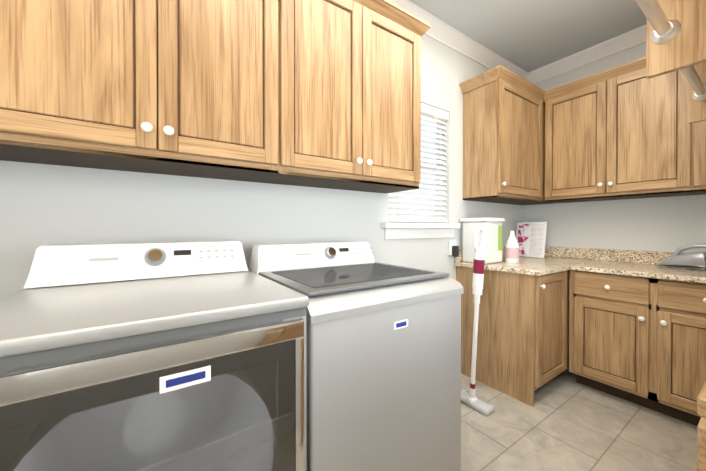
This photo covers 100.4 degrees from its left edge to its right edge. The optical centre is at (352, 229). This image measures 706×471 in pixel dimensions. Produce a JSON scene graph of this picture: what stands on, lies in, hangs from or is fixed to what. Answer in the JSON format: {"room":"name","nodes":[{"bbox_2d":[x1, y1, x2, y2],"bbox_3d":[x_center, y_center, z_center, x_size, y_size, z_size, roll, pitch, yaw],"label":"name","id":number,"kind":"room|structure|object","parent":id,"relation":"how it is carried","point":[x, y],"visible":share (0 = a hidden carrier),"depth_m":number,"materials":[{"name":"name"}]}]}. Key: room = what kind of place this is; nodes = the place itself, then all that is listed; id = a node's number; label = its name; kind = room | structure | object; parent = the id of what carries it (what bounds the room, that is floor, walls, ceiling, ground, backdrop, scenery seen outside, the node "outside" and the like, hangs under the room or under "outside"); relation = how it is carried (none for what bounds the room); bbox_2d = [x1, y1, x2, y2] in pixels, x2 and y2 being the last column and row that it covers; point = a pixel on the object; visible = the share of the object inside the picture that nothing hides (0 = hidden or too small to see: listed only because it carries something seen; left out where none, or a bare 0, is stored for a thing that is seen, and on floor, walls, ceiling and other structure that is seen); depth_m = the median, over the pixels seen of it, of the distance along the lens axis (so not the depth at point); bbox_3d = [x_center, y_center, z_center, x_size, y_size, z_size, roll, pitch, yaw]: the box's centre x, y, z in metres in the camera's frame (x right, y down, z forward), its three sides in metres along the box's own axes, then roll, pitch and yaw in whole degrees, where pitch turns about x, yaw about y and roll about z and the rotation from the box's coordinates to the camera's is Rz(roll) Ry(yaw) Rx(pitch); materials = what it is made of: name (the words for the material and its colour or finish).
{"room":"laundry room","nodes":[
{"label":"laundry room","id":0,"kind":"room"},
{"bbox_2d":[0,34,522,298],"bbox_3d":[0.066,-0.200,1.979,4.090,2.760,0.120,0,1,-34],"label":"wall","id":1,"kind":"structure","parent":0,"point":[43,204],"depth_m":1.43,"materials":[{"name":"white paint"}]},
{"bbox_2d":[0,148,27,162],"bbox_3d":[-1.279,-0.725,0.785,0.514,0.969,0.320,0,1,-34],"label":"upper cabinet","id":2,"kind":"object","parent":1,"relation":"attached to","point":[5,155],"depth_m":0.97,"materials":[{"name":"brown wood"}]},
{"bbox_2d":[0,0,299,183],"bbox_3d":[-0.762,-0.728,1.139,1.004,0.969,0.320,0,1,-34],"label":"upper cabinet","id":3,"kind":"object","parent":1,"relation":"attached to","point":[191,88],"depth_m":1.02,"materials":[{"name":"brown wood"}]},
{"bbox_2d":[282,0,423,192],"bbox_3d":[-0.068,-0.731,1.614,0.935,0.969,0.320,0,1,-34],"label":"upper cabinet","id":4,"kind":"object","parent":1,"relation":"attached to","point":[318,93],"depth_m":1.50,"materials":[{"name":"brown wood"}]},
{"bbox_2d":[388,118,441,222],"bbox_3d":[0.466,-0.507,2.287,0.660,0.910,0.030,0,1,-34],"label":"window","id":5,"kind":"structure","parent":1,"relation":"in","point":[428,162],"depth_m":2.42,"materials":[{"name":"white"}]},
{"bbox_2d":[388,103,448,222],"bbox_3d":[0.497,-0.507,2.241,0.648,0.902,0.061,0,1,-34],"label":"window blinds","id":6,"kind":"object","parent":5,"relation":"attached to","point":[435,213],"visible":0.67,"depth_m":2.30,"materials":[{"name":"white plastic"}]},
{"bbox_2d":[381,222,459,238],"bbox_3d":[0.504,0.006,2.235,0.800,0.115,0.155,0,1,-34],"label":"window sill","id":7,"kind":"structure","parent":1,"relation":"attached to","point":[392,230],"depth_m":2.15,"materials":[{"name":"white wood"}]},
{"bbox_2d":[448,240,458,256],"bbox_3d":[0.820,0.152,2.386,0.080,0.130,0.060,0,1,-34],"label":"power outlet","id":8,"kind":"object","parent":1,"relation":"attached to","point":[453,249],"visible":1,"depth_m":2.37,"materials":[{"name":"white plastic"}]},
{"bbox_2d":[459,65,553,204],"bbox_3d":[1.437,-0.739,2.626,1.084,0.970,0.350,0,1,-34],"label":"upper cabinet","id":9,"kind":"object","parent":1,"relation":"attached to","point":[503,135],"visible":0.98,"depth_m":2.38,"materials":[{"name":"brown wood"}]},
{"bbox_2d":[409,0,646,72],"bbox_3d":[0.580,-1.624,1.217,4.330,0.100,1.940,0,1,-34],"label":"ceiling","id":10,"kind":"structure","parent":0,"point":[528,36],"depth_m":2.25,"materials":[{"name":"grey paint"}]},
{"bbox_2d":[389,0,646,83],"bbox_3d":[0.580,-1.521,1.218,4.090,0.105,1.700,0,1,-34],"label":"crown molding","id":11,"kind":"structure","parent":10,"relation":"attached to","point":[446,34],"depth_m":2.48,"materials":[{"name":"white"}]},
{"bbox_2d":[461,368,696,470],"bbox_3d":[0.580,1.236,1.239,4.330,0.100,1.940,0,1,-34],"label":"floor","id":12,"kind":"structure","parent":0,"point":[566,422],"depth_m":1.70,"materials":[{"name":"tile"}]},
{"bbox_2d":[0,240,308,470],"bbox_3d":[-0.615,0.621,0.923,0.704,1.135,0.744,0,1,-34],"label":"dryer","id":13,"kind":"object","parent":12,"relation":"on","point":[170,356],"visible":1,"depth_m":0.67,"materials":[{"name":"white painted metal"},{"name":"steel"},{"name":"dark glass"}]},
{"bbox_2d":[248,241,462,470],"bbox_3d":[-0.033,0.629,1.333,0.704,1.113,0.724,0,1,-34],"label":"washer","id":14,"kind":"object","parent":12,"relation":"on","point":[383,366],"visible":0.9,"depth_m":1.03,"materials":[{"name":"white painted metal"},{"name":"glass"}]},
{"bbox_2d":[461,226,494,415],"bbox_3d":[0.816,0.577,1.939,0.147,1.207,0.240,0,4,-34],"label":"stick vacuum","id":15,"kind":"object","parent":12,"relation":"on","point":[470,398],"visible":1,"depth_m":1.92,"materials":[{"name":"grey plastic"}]},
{"bbox_2d":[456,266,569,406],"bbox_3d":[1.506,0.737,2.503,1.123,0.880,0.650,0,1,-34],"label":"base cabinet","id":16,"kind":"object","parent":12,"relation":"on","point":[523,341],"visible":0.77,"depth_m":2.11,"materials":[{"name":"brown wood"}]},
{"bbox_2d":[569,270,705,425],"bbox_3d":[2.173,0.741,1.949,0.652,0.880,1.072,0,1,-34],"label":"base cabinet","id":17,"kind":"object","parent":12,"relation":"on","point":[641,341],"visible":1,"depth_m":1.90,"materials":[{"name":"brown wood"}]},
{"bbox_2d":[697,381,705,470],"bbox_3d":[0.957,0.738,0.615,0.720,0.905,0.245,0,1,-34],"label":"base cabinet","id":18,"kind":"object","parent":12,"relation":"on","point":[701,434],"visible":1,"depth_m":0.52,"materials":[{"name":"brown wood"}]},
{"bbox_2d":[523,42,705,252],"bbox_3d":[2.317,-0.203,2.417,0.120,2.760,1.940,0,1,-34],"label":"wall","id":19,"kind":"structure","parent":0,"point":[667,224],"depth_m":2.44,"materials":[{"name":"white paint"}]},
{"bbox_2d":[454,246,705,283],"bbox_3d":[1.791,0.234,2.060,1.152,0.132,1.696,0,1,-34],"label":"countertop","id":20,"kind":"structure","parent":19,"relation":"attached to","point":[636,263],"depth_m":2.26,"materials":[{"name":"stone"}]},
{"bbox_2d":[460,218,504,263],"bbox_3d":[1.061,0.085,2.414,0.260,0.360,0.240,0,1,-34],"label":"bin","id":21,"kind":"object","parent":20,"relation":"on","point":[492,248],"visible":0.85,"depth_m":2.34,"materials":[{"name":"white plastic"}]},
{"bbox_2d":[505,231,518,262],"bbox_3d":[1.299,0.137,2.402,0.101,0.255,0.101,0,1,-34],"label":"bottle","id":22,"kind":"object","parent":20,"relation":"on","point":[512,250],"visible":1,"depth_m":2.37,"materials":[{"name":"white plastic"}]},
{"bbox_2d":[516,222,546,257],"bbox_3d":[1.730,0.097,2.833,0.101,0.335,0.275,8,-4,-30],"label":"card sign","id":23,"kind":"object","parent":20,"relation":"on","point":[531,238],"visible":0.83,"depth_m":2.79,"materials":[{"name":"white paper"}]},
{"bbox_2d":[657,244,705,269],"bbox_3d":[2.318,0.180,2.029,0.129,0.174,0.306,0,1,-34],"label":"iron","id":24,"kind":"object","parent":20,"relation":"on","point":[693,260],"visible":1,"depth_m":2.01,"materials":[{"name":"silver metal"}]},
{"bbox_2d":[544,56,705,202],"bbox_3d":[2.103,-0.737,2.333,0.320,0.969,0.939,0,1,-34],"label":"upper cabinet","id":25,"kind":"object","parent":19,"relation":"attached to","point":[624,131],"depth_m":2.20,"materials":[{"name":"brown wood"}]},
{"bbox_3d":[1.094,-0.188,0.477,4.090,2.760,0.120,0,1,-34],"label":"wall","id":26,"kind":"structure","parent":0,"visible":0},
{"bbox_2d":[635,0,705,123],"bbox_3d":[0.422,-0.827,0.341,2.827,0.740,0.417,0,1,-34],"label":"hanging rod","id":27,"kind":"object","parent":26,"relation":"attached to","point":[676,35],"visible":1,"depth_m":0.84,"materials":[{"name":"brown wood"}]},
{"label":"outside","id":28,"kind":"structure","parent":0,"visible":0},
{"bbox_2d":[388,117,434,214],"bbox_3d":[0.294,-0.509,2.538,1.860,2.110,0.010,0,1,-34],"label":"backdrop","id":29,"kind":"structure","parent":28,"point":[424,161],"depth_m":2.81,"materials":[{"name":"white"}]}
]}

